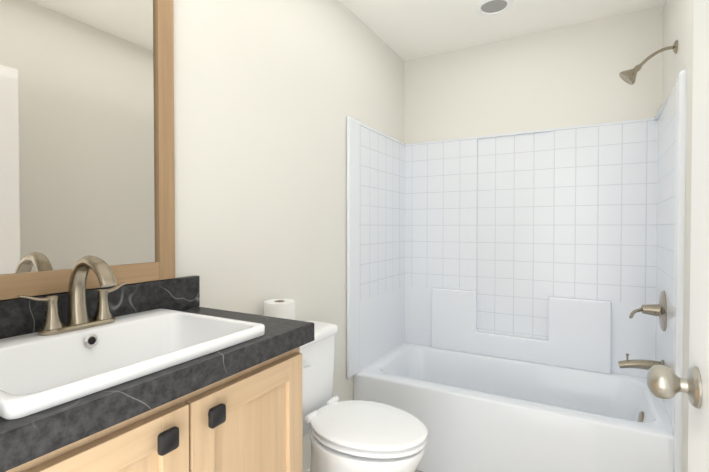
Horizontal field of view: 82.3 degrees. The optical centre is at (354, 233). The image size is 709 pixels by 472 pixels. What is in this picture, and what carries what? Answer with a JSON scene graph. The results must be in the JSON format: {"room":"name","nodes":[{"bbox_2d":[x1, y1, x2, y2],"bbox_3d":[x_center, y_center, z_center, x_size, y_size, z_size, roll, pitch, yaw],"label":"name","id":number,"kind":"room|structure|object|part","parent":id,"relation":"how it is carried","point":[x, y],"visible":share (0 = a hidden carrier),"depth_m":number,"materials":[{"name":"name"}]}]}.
{"room":"bathroom","nodes":[
{"label":"bathroom","id":0,"kind":"room"},
{"bbox_2d":[173,0,403,471],"bbox_3d":[-0.637,0.019,1.294,0.100,2.500,4.120,0,1,29],"label":"wall","id":1,"kind":"structure","parent":0,"point":[270,96],"depth_m":1.71,"materials":[{"name":"white paint"}]},
{"bbox_2d":[0,0,174,299],"bbox_3d":[-0.731,-0.350,0.986,0.025,0.992,0.652,0,1,29],"label":"mirror","id":2,"kind":"object","parent":1,"relation":"attached to","point":[87,164],"visible":1,"depth_m":1.05,"materials":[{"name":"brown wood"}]},
{"bbox_2d":[0,276,199,338],"bbox_3d":[-0.724,0.199,1.007,0.023,0.102,0.810,0,1,29],"label":"backsplash","id":3,"kind":"structure","parent":1,"relation":"attached to","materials":[{"name":"grey stone"}]},
{"bbox_2d":[340,0,664,60],"bbox_3d":[0.070,-1.275,0.879,1.720,0.100,4.120,0,1,29],"label":"ceiling","id":4,"kind":"structure","parent":0,"point":[405,30],"depth_m":2.36,"materials":[{"name":"white paint"}]},
{"bbox_2d":[476,0,512,15],"bbox_3d":[0.764,-1.241,2.222,0.194,0.010,0.194,0,1,29],"label":"recessed light","id":5,"kind":"object","parent":4,"relation":"in","point":[493,6],"depth_m":2.22,"materials":[{"name":"grey plastic"}]},
{"bbox_2d":[404,6,663,143],"bbox_3d":[1.051,-0.002,2.653,1.520,2.500,0.100,0,1,29],"label":"wall","id":6,"kind":"structure","parent":0,"point":[566,76],"depth_m":2.52,"materials":[{"name":"white paint"}]},
{"bbox_2d":[662,0,693,471],"bbox_3d":[0.762,0.031,0.512,0.135,2.500,4.120,0,1,29],"label":"wall","id":7,"kind":"structure","parent":0,"point":[689,89],"depth_m":1.55,"materials":[{"name":"white paint"}]},
{"bbox_2d":[646,0,708,471],"bbox_3d":[0.398,0.247,0.397,0.105,2.048,0.805,0,1,29],"label":"door","id":8,"kind":"structure","parent":7,"relation":"in","point":[698,440],"depth_m":0.68,"materials":[{"name":"white paint"}]},
{"bbox_3d":[0.549,0.260,0.703,0.070,0.068,0.068,0,1,29],"label":"inside door knob","id":9,"kind":"part","parent":8,"relation":"part of","materials":[{"name":"silver metal"}]},
{"bbox_3d":[0.070,1.315,0.918,1.720,0.080,4.120,0,1,29],"label":"floor","id":10,"kind":"structure","parent":0,"visible":0},
{"bbox_2d":[0,255,313,471],"bbox_3d":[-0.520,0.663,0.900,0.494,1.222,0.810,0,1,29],"label":"bathroom vanity","id":11,"kind":"object","parent":10,"relation":"on","point":[168,375],"visible":1,"depth_m":0.89,"materials":[{"name":"brown wood"}]},
{"bbox_2d":[17,255,126,335],"bbox_3d":[-0.610,0.138,0.939,0.161,0.174,0.234,0,1,29],"label":"faucet","id":12,"kind":"object","parent":11,"relation":"on","point":[78,323],"depth_m":0.95,"materials":[{"name":"silver metal"}]},
{"bbox_2d":[0,309,264,419],"bbox_3d":[-0.521,0.304,0.878,0.412,0.156,0.520,0,1,29],"label":"sink","id":13,"kind":"object","parent":11,"relation":"in","point":[44,371],"depth_m":0.88,"materials":[{"name":"white ceramic"}]},
{"bbox_3d":[-0.429,0.720,0.639,0.009,0.662,0.275,0,1,29],"label":"door panel","id":14,"kind":"part","parent":11,"relation":"part of","materials":[{"name":"brown wood"}]},
{"bbox_3d":[-0.341,0.375,0.735,0.025,0.039,0.039,0,1,29],"label":"knob","id":15,"kind":"part","parent":11,"relation":"part of","materials":[{"name":"black"}]},
{"bbox_3d":[-0.286,0.373,0.833,0.025,0.039,0.039,0,1,29],"label":"knob","id":16,"kind":"part","parent":11,"relation":"part of","materials":[{"name":"black"}]},
{"bbox_3d":[-0.245,0.715,0.969,0.009,0.662,0.257,0,1,29],"label":"door panel","id":17,"kind":"part","parent":11,"relation":"part of","materials":[{"name":"brown wood"}]},
{"bbox_2d":[300,320,427,471],"bbox_3d":[-0.046,0.832,1.549,0.665,0.863,0.408,0,1,29],"label":"toilet","id":18,"kind":"object","parent":10,"relation":"on","point":[357,436],"visible":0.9,"depth_m":1.46,"materials":[{"name":"white ceramic"}]},
{"bbox_2d":[264,299,294,319],"bbox_3d":[-0.300,0.335,1.626,0.123,0.125,0.123,0,1,29],"label":"paper roll","id":19,"kind":"object","parent":18,"relation":"on","point":[282,308],"visible":0.56,"depth_m":1.58,"materials":[{"name":"white paper"}]},
{"bbox_3d":[-0.249,0.616,1.659,0.188,0.355,0.388,0,1,29],"label":"tank","id":20,"kind":"part","parent":18,"relation":"part of","materials":[{"name":"white ceramic"}]},
{"bbox_3d":[-0.247,0.418,1.655,0.206,0.039,0.408,0,1,29],"label":"tank lid","id":21,"kind":"part","parent":18,"relation":"part of","materials":[{"name":"white ceramic"}]},
{"bbox_3d":[0.049,0.696,1.493,0.446,0.040,0.344,0,1,29],"label":"lid","id":22,"kind":"part","parent":18,"relation":"part of","materials":[{"name":"white plastic"}]},
{"bbox_3d":[0.032,1.002,1.508,0.473,0.524,0.356,0,1,29],"label":"bowl","id":23,"kind":"part","parent":18,"relation":"part of","materials":[{"name":"white ceramic"}]},
{"bbox_3d":[0.049,0.728,1.494,0.442,0.024,0.340,0,1,29],"label":"seat","id":24,"kind":"part","parent":18,"relation":"part of","materials":[{"name":"white plastic"}]},
{"bbox_2d":[346,40,686,471],"bbox_3d":[0.821,0.173,2.242,1.517,2.157,0.843,0,1,29],"label":"bathtub","id":25,"kind":"object","parent":10,"relation":"on","point":[515,302],"visible":0.94,"depth_m":2.39,"materials":[{"name":"white plastic"}]},
{"bbox_3d":[1.393,0.634,1.978,0.183,0.077,0.068,0,1,29],"label":"shower tub spout","id":26,"kind":"part","parent":25,"relation":"part of","materials":[{"name":"silver metal"}]}
]}

